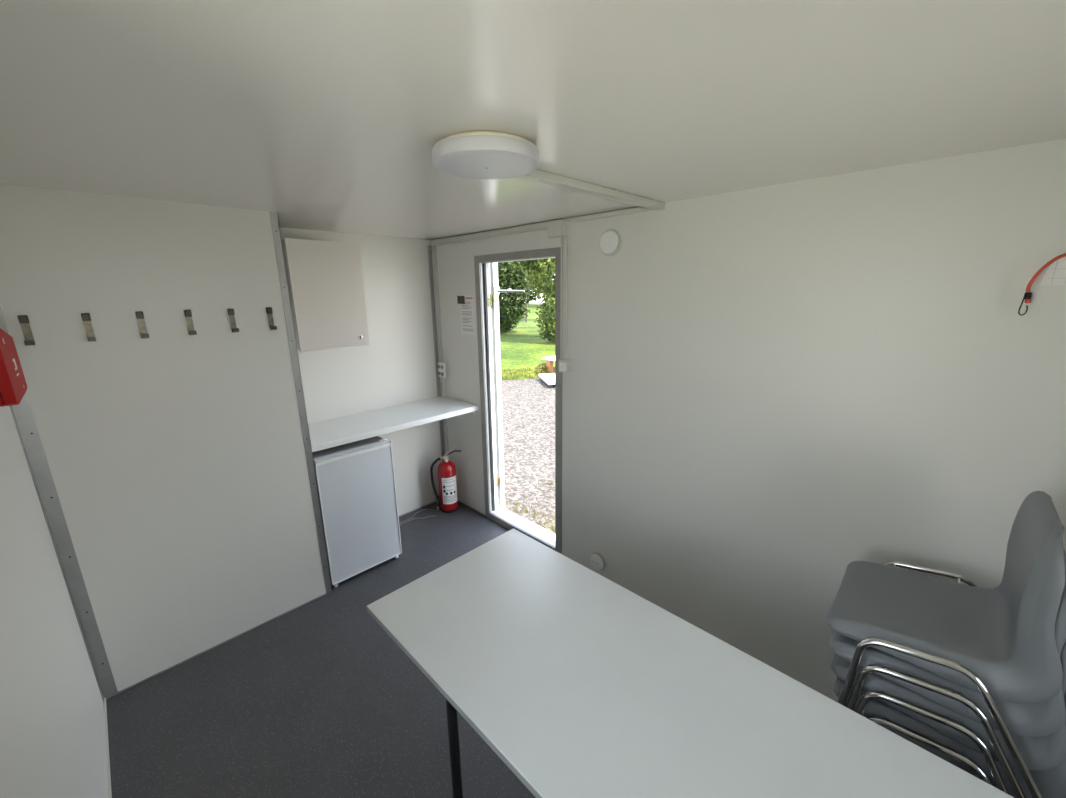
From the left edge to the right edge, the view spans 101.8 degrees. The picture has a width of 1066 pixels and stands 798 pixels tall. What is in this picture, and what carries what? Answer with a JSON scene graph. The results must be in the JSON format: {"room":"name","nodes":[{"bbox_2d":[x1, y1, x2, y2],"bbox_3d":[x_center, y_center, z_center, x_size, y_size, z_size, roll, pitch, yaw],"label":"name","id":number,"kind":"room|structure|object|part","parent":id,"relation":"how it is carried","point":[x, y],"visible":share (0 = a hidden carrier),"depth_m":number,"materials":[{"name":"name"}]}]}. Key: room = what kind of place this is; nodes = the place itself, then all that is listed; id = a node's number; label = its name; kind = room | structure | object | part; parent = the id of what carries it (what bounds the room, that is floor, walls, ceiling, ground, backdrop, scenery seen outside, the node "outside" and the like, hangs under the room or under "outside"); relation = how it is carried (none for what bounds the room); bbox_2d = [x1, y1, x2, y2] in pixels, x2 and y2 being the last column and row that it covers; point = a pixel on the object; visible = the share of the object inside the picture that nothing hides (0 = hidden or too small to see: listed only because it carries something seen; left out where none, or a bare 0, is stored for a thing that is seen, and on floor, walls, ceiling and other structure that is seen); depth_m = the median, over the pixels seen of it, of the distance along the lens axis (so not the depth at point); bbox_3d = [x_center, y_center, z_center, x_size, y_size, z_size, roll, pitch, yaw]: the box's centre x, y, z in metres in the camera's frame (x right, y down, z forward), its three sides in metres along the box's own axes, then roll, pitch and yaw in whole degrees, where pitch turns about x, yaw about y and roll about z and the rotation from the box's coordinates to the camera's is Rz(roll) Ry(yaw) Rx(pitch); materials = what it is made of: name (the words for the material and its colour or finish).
{"room":"site break cabin","nodes":[
{"label":"site break cabin","id":0,"kind":"room"},
{"bbox_2d":[0,406,107,797],"bbox_3d":[-0.666,0.615,0.425,4.730,2.157,0.050,13,19,43],"label":"wall","id":1,"kind":"structure","parent":0,"point":[53,744],"depth_m":1.25,"materials":[{"name":"white paint"}]},
{"bbox_2d":[0,328,26,406],"bbox_3d":[-1.535,-0.105,1.223,0.341,0.222,0.086,13,19,43],"label":"wall box","id":2,"kind":"object","parent":1,"relation":"attached to","point":[13,386],"visible":1,"depth_m":1.20,"materials":[{"name":"red plastic"}]},
{"bbox_2d":[103,698,111,797],"bbox_3d":[-0.442,1.693,0.523,4.196,0.012,0.007,13,19,43],"label":"baseboard","id":3,"kind":"structure","parent":1,"relation":"attached to","point":[104,702],"depth_m":1.72,"materials":[{"name":"white plastic"}]},
{"bbox_2d":[0,184,331,699],"bbox_3d":[-1.785,0.179,2.222,0.539,2.157,1.008,13,19,43],"label":"wall","id":4,"kind":"structure","parent":0,"point":[176,459],"depth_m":1.96,"materials":[{"name":"white paint"}]},
{"bbox_2d":[17,315,34,345],"bbox_3d":[-1.877,-0.254,1.605,0.044,0.110,0.024,13,19,43],"label":"coat hook","id":5,"kind":"object","parent":4,"relation":"attached to","point":[23,319],"visible":1,"depth_m":1.61,"materials":[{"name":"metal"}]},
{"bbox_3d":[-1.877,-0.254,1.606,0.042,0.109,0.023,13,19,43],"label":"hook plate","id":6,"kind":"part","parent":5,"relation":"part of","materials":[{"name":"metal"}]},
{"bbox_2d":[0,307,117,701],"bbox_3d":[-1.924,0.312,1.701,0.030,2.157,0.048,13,19,43],"label":"trim","id":7,"kind":"structure","parent":4,"relation":"attached to","point":[22,414],"depth_m":1.77,"materials":[{"name":"metal"}]},
{"bbox_2d":[81,313,95,341],"bbox_3d":[-1.761,-0.283,1.718,0.044,0.110,0.024,13,19,43],"label":"coat hook","id":8,"kind":"object","parent":4,"relation":"attached to","point":[86,318],"visible":1,"depth_m":1.72,"materials":[{"name":"metal"}]},
{"bbox_3d":[-1.762,-0.283,1.719,0.042,0.109,0.023,13,19,43],"label":"hook plate","id":9,"kind":"part","parent":8,"relation":"part of","materials":[{"name":"metal"}]},
{"bbox_2d":[135,311,148,337],"bbox_3d":[-1.648,-0.313,1.829,0.044,0.110,0.024,13,19,43],"label":"coat hook","id":10,"kind":"object","parent":4,"relation":"attached to","point":[139,314],"visible":1,"depth_m":1.83,"materials":[{"name":"metal"}]},
{"bbox_3d":[-1.649,-0.312,1.829,0.042,0.109,0.023,13,19,43],"label":"hook plate","id":11,"kind":"part","parent":10,"relation":"part of","materials":[{"name":"metal"}]},
{"bbox_2d":[184,310,196,334],"bbox_3d":[-1.534,-0.342,1.941,0.044,0.110,0.024,13,19,43],"label":"coat hook","id":12,"kind":"object","parent":4,"relation":"attached to","point":[188,314],"visible":1,"depth_m":1.95,"materials":[{"name":"metal"}]},
{"bbox_3d":[-1.535,-0.342,1.942,0.042,0.109,0.023,13,19,43],"label":"hook plate","id":13,"kind":"part","parent":12,"relation":"part of","materials":[{"name":"metal"}]},
{"bbox_2d":[227,308,238,331],"bbox_3d":[-1.419,-0.372,2.053,0.044,0.110,0.024,13,19,43],"label":"coat hook","id":14,"kind":"object","parent":4,"relation":"attached to","point":[231,313],"visible":1,"depth_m":2.06,"materials":[{"name":"metal"}]},
{"bbox_3d":[-1.420,-0.372,2.054,0.042,0.109,0.023,13,19,43],"label":"hook plate","id":15,"kind":"part","parent":14,"relation":"part of","materials":[{"name":"metal"}]},
{"bbox_2d":[266,307,276,329],"bbox_3d":[-1.305,-0.401,2.164,0.044,0.110,0.024,13,19,43],"label":"coat hook","id":16,"kind":"object","parent":4,"relation":"attached to","point":[268,309],"visible":1,"depth_m":2.17,"materials":[{"name":"metal"}]},
{"bbox_3d":[-1.306,-0.401,2.165,0.042,0.109,0.023,13,19,43],"label":"hook plate","id":17,"kind":"part","parent":16,"relation":"part of","materials":[{"name":"metal"}]},
{"bbox_2d":[269,212,331,592],"bbox_3d":[-1.265,0.131,2.388,0.039,2.157,0.035,13,19,43],"label":"trim","id":18,"kind":"structure","parent":4,"relation":"attached to","point":[273,215],"depth_m":2.33,"materials":[{"name":"metal"}]},
{"bbox_2d":[106,501,535,797],"bbox_3d":[0.151,1.492,1.483,4.830,0.080,2.335,13,19,43],"label":"floor","id":19,"kind":"structure","parent":0,"point":[315,700],"depth_m":1.87,"materials":[{"name":"carpet"}]},
{"bbox_2d":[312,436,401,586],"bbox_3d":[-1.239,0.677,2.881,0.486,0.857,0.468,13,19,43],"label":"mini fridge","id":20,"kind":"object","parent":19,"relation":"on","point":[356,486],"visible":0.87,"depth_m":2.69,"materials":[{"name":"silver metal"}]},
{"bbox_2d":[399,509,436,522],"bbox_3d":[-1.040,0.960,3.469,0.548,0.014,0.088,-12,18,-37],"label":"power cord","id":21,"kind":"object","parent":19,"relation":"on","point":[423,509],"visible":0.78,"depth_m":3.56,"materials":[{"name":"grey plastic"}]},
{"bbox_2d":[399,515,436,524],"bbox_3d":[-0.987,0.975,3.418,0.462,0.008,0.067,-10,17,-32],"label":"power cord","id":22,"kind":"object","parent":19,"relation":"on","point":[434,515],"visible":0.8,"depth_m":3.48,"materials":[{"name":"grey plastic"}]},
{"bbox_2d":[430,445,460,512],"bbox_3d":[-0.707,0.649,3.566,0.166,0.565,0.218,13,19,43],"label":"fire extinguisher","id":23,"kind":"object","parent":19,"relation":"on","point":[447,480],"visible":1,"depth_m":3.52,"materials":[{"name":"red metal"}]},
{"bbox_2d":[366,528,1013,797],"bbox_3d":[0.317,1.145,1.187,1.802,0.735,0.685,13,19,43],"label":"table","id":24,"kind":"object","parent":19,"relation":"on","point":[582,685],"visible":1,"depth_m":1.14,"materials":[{"name":"grey laminate"}]},
{"bbox_3d":[-0.247,1.120,1.369,0.032,0.692,0.032,13,19,43],"label":"leg","id":25,"kind":"part","parent":24,"relation":"part of","materials":[{"name":"black paint"}]},
{"bbox_3d":[1.255,1.069,1.325,0.514,0.793,0.536,12,19,42],"label":"chair","id":26,"kind":"object","parent":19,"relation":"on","visible":0},
{"bbox_3d":[1.242,0.985,1.315,0.514,0.793,0.536,9,17,43],"label":"chair","id":27,"kind":"object","parent":26,"relation":"on","visible":0},
{"bbox_2d":[833,677,1065,797],"bbox_3d":[1.246,0.906,1.291,0.531,0.826,0.536,12,19,42],"label":"chair","id":28,"kind":"object","parent":27,"relation":"on","point":[1051,783],"visible":0.17,"depth_m":1.13,"materials":[{"name":"silver metal"}]},
{"bbox_3d":[1.071,1.114,1.165,0.503,0.433,0.037,6,15,44],"label":"frame","id":29,"kind":"part","parent":28,"relation":"part of","materials":[{"name":"silver metal"}]},
{"bbox_2d":[831,639,1065,795],"bbox_3d":[1.237,0.825,1.278,0.542,0.839,0.536,12,19,42],"label":"chair","id":30,"kind":"object","parent":28,"relation":"on","point":[1047,752],"visible":0.27,"depth_m":1.11,"materials":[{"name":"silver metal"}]},
{"bbox_3d":[1.062,1.032,1.152,0.503,0.433,0.037,4,13,44],"label":"frame","id":31,"kind":"part","parent":30,"relation":"part of","materials":[{"name":"silver metal"}]},
{"bbox_2d":[828,549,1065,797],"bbox_3d":[1.228,0.745,1.266,0.551,0.848,0.536,12,19,42],"label":"chair","id":32,"kind":"object","parent":30,"relation":"on","point":[1045,718],"visible":0.37,"depth_m":1.09,"materials":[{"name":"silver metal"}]},
{"bbox_3d":[1.052,0.951,1.141,0.503,0.433,0.037,2,12,44],"label":"frame","id":33,"kind":"part","parent":32,"relation":"part of","materials":[{"name":"silver metal"}]},
{"bbox_2d":[826,491,1064,797],"bbox_3d":[1.218,0.665,1.255,0.558,0.855,0.536,12,19,42],"label":"chair","id":34,"kind":"object","parent":32,"relation":"on","point":[999,642],"visible":0.98,"depth_m":1.16,"materials":[{"name":"grey plastic"}]},
{"bbox_3d":[1.382,0.779,1.476,0.503,0.433,0.037,0,11,45],"label":"frame","id":35,"kind":"part","parent":34,"relation":"part of","materials":[{"name":"silver metal"}]},
{"bbox_3d":[1.041,0.870,1.130,0.503,0.433,0.037,0,11,45],"label":"frame","id":36,"kind":"part","parent":34,"relation":"part of","materials":[{"name":"silver metal"}]},
{"bbox_2d":[280,227,441,514],"bbox_3d":[-1.580,0.024,2.830,0.050,2.157,2.290,13,19,43],"label":"wall","id":37,"kind":"structure","parent":0,"point":[397,367],"depth_m":3.22,"materials":[{"name":"white paint"}]},
{"bbox_2d":[281,238,369,351],"bbox_3d":[-1.304,-0.628,2.645,0.382,0.606,0.409,13,19,43],"label":"upper cabinet","id":38,"kind":"object","parent":37,"relation":"attached to","point":[325,281],"visible":0.93,"depth_m":2.50,"materials":[{"name":"white laminate"}]},
{"bbox_2d":[308,396,478,451],"bbox_3d":[-1.014,0.155,3.057,0.484,0.069,1.228,13,19,43],"label":"countertop","id":39,"kind":"structure","parent":37,"relation":"attached to","point":[329,433],"depth_m":2.96,"materials":[{"name":"white laminate"}]},
{"bbox_2d":[399,499,439,516],"bbox_3d":[-1.193,0.980,3.418,0.006,0.008,1.179,13,19,43],"label":"baseboard","id":40,"kind":"structure","parent":37,"relation":"attached to","point":[439,499],"depth_m":3.63,"materials":[{"name":"metal"}]},
{"bbox_2d":[427,245,444,460],"bbox_3d":[-0.774,-0.154,3.586,0.005,2.115,0.053,13,19,43],"label":"trim","id":41,"kind":"structure","parent":37,"relation":"attached to","point":[428,246],"depth_m":3.49,"materials":[{"name":"metal"}]},
{"bbox_2d":[0,0,1065,239],"bbox_3d":[0.126,-0.688,0.941,4.830,0.100,2.345,13,19,43],"label":"ceiling","id":42,"kind":"structure","parent":0,"point":[321,115],"depth_m":0.88,"materials":[{"name":"paint"}]},
{"bbox_2d":[432,131,538,179],"bbox_3d":[-0.130,-0.669,1.201,0.295,0.055,0.295,13,19,43],"label":"ceiling lamp","id":43,"kind":"object","parent":42,"relation":"attached to","point":[486,155],"visible":1,"depth_m":1.12,"materials":[{"name":"plastic"}]},
{"bbox_2d":[515,169,665,209],"bbox_3d":[0.251,-0.810,1.686,0.048,0.028,0.988,13,19,43],"label":"cable trunking","id":44,"kind":"object","parent":42,"relation":"attached to","point":[539,176],"visible":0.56,"depth_m":1.63,"materials":[{"name":"white plastic"}]},
{"bbox_2d":[434,138,1065,701],"bbox_3d":[0.941,0.200,1.999,4.830,2.157,0.045,13,19,43],"label":"wall","id":45,"kind":"structure","parent":0,"point":[769,391],"depth_m":1.78,"materials":[{"name":"white paint"}]},
{"bbox_2d":[431,246,449,459],"bbox_3d":[-0.750,-0.156,3.582,0.036,2.103,0.023,13,19,43],"label":"cable trunking","id":46,"kind":"object","parent":45,"relation":"attached to","point":[433,248],"visible":0.56,"depth_m":3.47,"materials":[{"name":"white plastic"}]},
{"bbox_2d":[438,362,445,377],"bbox_3d":[-0.739,-0.234,3.516,0.085,0.120,0.026,13,19,43],"label":"wall socket","id":47,"kind":"object","parent":46,"relation":"attached to","point":[441,366],"visible":1,"depth_m":3.50,"materials":[{"name":"white plastic"}]},
{"bbox_2d":[459,295,475,335],"bbox_3d":[-0.483,-0.618,3.203,0.177,0.290,0.002,13,19,43],"label":"notice sheet","id":48,"kind":"object","parent":45,"relation":"attached to","point":[467,310],"visible":1,"depth_m":3.20,"materials":[{"name":"white paper"}]},
{"bbox_2d":[457,296,464,303],"bbox_3d":[-0.535,-0.737,3.221,0.085,0.057,0.004,13,19,43],"label":"plate","id":49,"kind":"object","parent":48,"relation":"attached to","point":[461,300],"visible":1,"depth_m":3.22,"materials":[{"name":"black plastic"}]},
{"bbox_2d":[458,500,484,515],"bbox_3d":[0.955,1.250,2.226,4.680,0.008,0.006,13,19,43],"label":"baseboard","id":50,"kind":"structure","parent":45,"relation":"attached to","point":[458,500],"depth_m":3.63,"materials":[{"name":"metal"}]},
{"bbox_2d":[430,222,546,245],"bbox_3d":[-0.341,-1.100,2.914,1.231,0.035,0.025,13,19,43],"label":"cable trunking","id":51,"kind":"object","parent":45,"relation":"attached to","point":[540,226],"visible":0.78,"depth_m":2.83,"materials":[{"name":"white plastic"}]},
{"bbox_2d":[474,247,561,553],"bbox_3d":[-0.245,-0.024,3.259,1.396,2.008,0.217,13,19,43],"label":"door","id":52,"kind":"structure","parent":45,"relation":"in","point":[486,266],"depth_m":3.14,"materials":[{"name":"metal"}]},
{"bbox_3d":[-0.153,-0.764,3.049,0.191,0.025,0.026,2,14,9],"label":"stay arm","id":53,"kind":"part","parent":52,"relation":"part of","materials":[{"name":"silver metal"}]},
{"bbox_3d":[-0.050,0.967,3.267,0.706,0.034,0.122,13,19,43],"label":"sill","id":54,"kind":"part","parent":52,"relation":"part of","materials":[{"name":"white metal"}]},
{"bbox_2d":[547,219,565,237],"bbox_3d":[0.134,-0.966,2.455,0.114,0.089,0.038,13,19,43],"label":"junction box","id":55,"kind":"object","parent":45,"relation":"attached to","point":[556,228],"visible":0.99,"depth_m":2.43,"materials":[{"name":"white plastic"}]},
{"bbox_2d":[560,236,567,358],"bbox_3d":[0.181,-0.578,2.520,0.040,0.696,0.023,13,19,43],"label":"cable trunking","id":56,"kind":"object","parent":45,"relation":"attached to","point":[564,239],"visible":1,"depth_m":2.51,"materials":[{"name":"white plastic"}]},
{"bbox_2d":[559,359,571,372],"bbox_3d":[0.192,-0.197,2.593,0.080,0.076,0.046,13,19,43],"label":"light switch","id":57,"kind":"object","parent":45,"relation":"attached to","point":[565,366],"visible":1,"depth_m":2.57,"materials":[{"name":"white plastic"}]},
{"bbox_2d":[590,551,607,569],"bbox_3d":[0.404,1.013,2.700,0.124,0.124,0.040,13,19,43],"label":"air vent","id":58,"kind":"object","parent":45,"relation":"in","point":[598,560],"visible":1,"depth_m":2.68,"materials":[{"name":"white plastic"}]},
{"bbox_2d":[564,207,652,222],"bbox_3d":[0.377,-0.945,2.225,0.552,0.019,0.020,13,19,43],"label":"cable trunking","id":59,"kind":"object","parent":45,"relation":"attached to","point":[640,209],"visible":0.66,"depth_m":2.21,"materials":[{"name":"white plastic"}]},
{"bbox_2d":[600,229,621,255],"bbox_3d":[0.396,-0.808,2.236,0.134,0.134,0.028,13,19,43],"label":"air vent","id":60,"kind":"object","parent":45,"relation":"in","point":[611,240],"visible":1,"depth_m":2.22,"materials":[{"name":"white plastic"}]},
{"bbox_2d":[1018,253,1065,315],"bbox_3d":[1.532,-0.316,1.190,0.247,0.177,0.016,11,18,39],"label":"cord","id":61,"kind":"object","parent":45,"relation":"hanging from","point":[1027,296],"visible":1,"depth_m":1.26,"materials":[{"name":"red rubber"}]},
{"bbox_3d":[1.533,-0.334,1.183,0.242,0.139,0.015,11,18,38],"label":"cord","id":62,"kind":"part","parent":61,"relation":"part of","materials":[{"name":"red rubber"}]},
{"bbox_2d":[1040,257,1065,284],"bbox_3d":[1.555,-0.352,1.188,0.206,0.078,0.006,13,19,43],"label":"sheet","id":63,"kind":"object","parent":45,"relation":"attached to","point":[1055,274],"visible":0.97,"depth_m":1.24,"materials":[{"name":"white paper"}]},
{"label":"outside","id":64,"kind":"structure","parent":0,"visible":0},
{"bbox_2d":[501,302,554,532],"bbox_3d":[-0.062,-1.283,14.258,100.000,0.001,100.000,13,19,43],"label":"ground","id":65,"kind":"structure","parent":64,"point":[528,405],"depth_m":6.29,"materials":[{"name":"grey gravel"}]},
{"bbox_2d":[506,477,554,532],"bbox_3d":[0.222,1.104,4.592,2.816,0.060,2.349,-2,14,-6],"label":"weeds","id":66,"kind":"object","parent":65,"relation":"on","point":[551,527],"visible":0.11,"depth_m":4.40,"materials":[{"name":"green plant"}]},
{"bbox_2d":[538,373,554,387],"bbox_3d":[0.514,-0.457,10.621,0.550,0.150,1.100,-4,14,-11],"label":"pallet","id":67,"kind":"object","parent":65,"relation":"on","point":[548,379],"visible":0.57,"depth_m":10.49,"materials":[{"name":"white paint"}]},
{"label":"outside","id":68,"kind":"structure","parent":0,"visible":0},
{"bbox_2d":[500,304,554,379],"bbox_3d":[-0.473,-7.469,38.849,79.500,0.046,60.998,-1,14,0],"label":"lawn","id":69,"kind":"structure","parent":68,"point":[522,346],"depth_m":17.34,"materials":[{"name":"green plant"}]},
{"bbox_2d":[498,261,536,333],"bbox_3d":[-2.856,-7.068,22.550,7.170,7.368,4.877,5,15,20],"label":"broadleaf tree","id":70,"kind":"object","parent":69,"relation":"on","point":[513,275],"visible":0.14,"depth_m":21.85,"materials":[{"name":"green plant"}]},
{"bbox_2d":[515,262,529,321],"bbox_3d":[-0.223,-9.847,29.688,7.819,9.216,5.453,3,15,14],"label":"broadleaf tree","id":71,"kind":"object","parent":69,"relation":"on","point":[515,262],"visible":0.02,"depth_m":30.16,"materials":[{"name":"green plant"}]},
{"bbox_2d":[510,276,539,302],"bbox_3d":[-2.269,-19.456,69.390,9.724,8.699,8.681,13,19,43],"label":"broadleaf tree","id":72,"kind":"object","parent":69,"relation":"on","point":[531,298],"visible":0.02,"depth_m":68.48,"materials":[{"name":"green plant"}]},
{"bbox_2d":[501,365,554,378],"bbox_3d":[0.548,-0.764,11.825,7.415,0.100,1.661,-2,14,-4],"label":"grass edge","id":73,"kind":"object","parent":69,"relation":"on","point":[521,372],"visible":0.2,"depth_m":11.60,"materials":[{"name":"green plant"}]},
{"bbox_2d":[518,258,554,342],"bbox_3d":[1.702,-5.602,17.648,6.115,6.791,3.551,0,14,3],"label":"broadleaf tree","id":74,"kind":"object","parent":69,"relation":"on","point":[544,266],"visible":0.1,"depth_m":17.64,"materials":[{"name":"green plant"}]},
{"bbox_2d":[523,260,554,301],"bbox_3d":[4.131,-17.538,57.389,11.235,10.866,10.079,13,19,43],"label":"broadleaf tree","id":75,"kind":"object","parent":69,"relation":"on","point":[538,291],"visible":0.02,"depth_m":57.11,"materials":[{"name":"green plant"}]},
{"bbox_2d":[534,362,550,373],"bbox_3d":[0.270,-0.793,11.573,0.534,0.377,0.574,13,19,43],"label":"bush","id":76,"kind":"object","parent":69,"relation":"on","point":[542,369],"visible":0.7,"depth_m":11.47,"materials":[{"name":"green plant"}]},
{"bbox_2d":[541,356,554,372],"bbox_3d":[0.991,-0.912,11.711,0.800,0.490,1.400,13,19,43],"label":"garden table","id":77,"kind":"object","parent":69,"relation":"on","point":[549,360],"visible":0.17,"depth_m":11.45,"materials":[{"name":"white plastic"}]},
{"bbox_3d":[0.448,-0.836,11.508,0.130,0.455,0.130,13,19,43],"label":"leg","id":78,"kind":"part","parent":77,"relation":"part of","materials":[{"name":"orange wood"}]}
]}

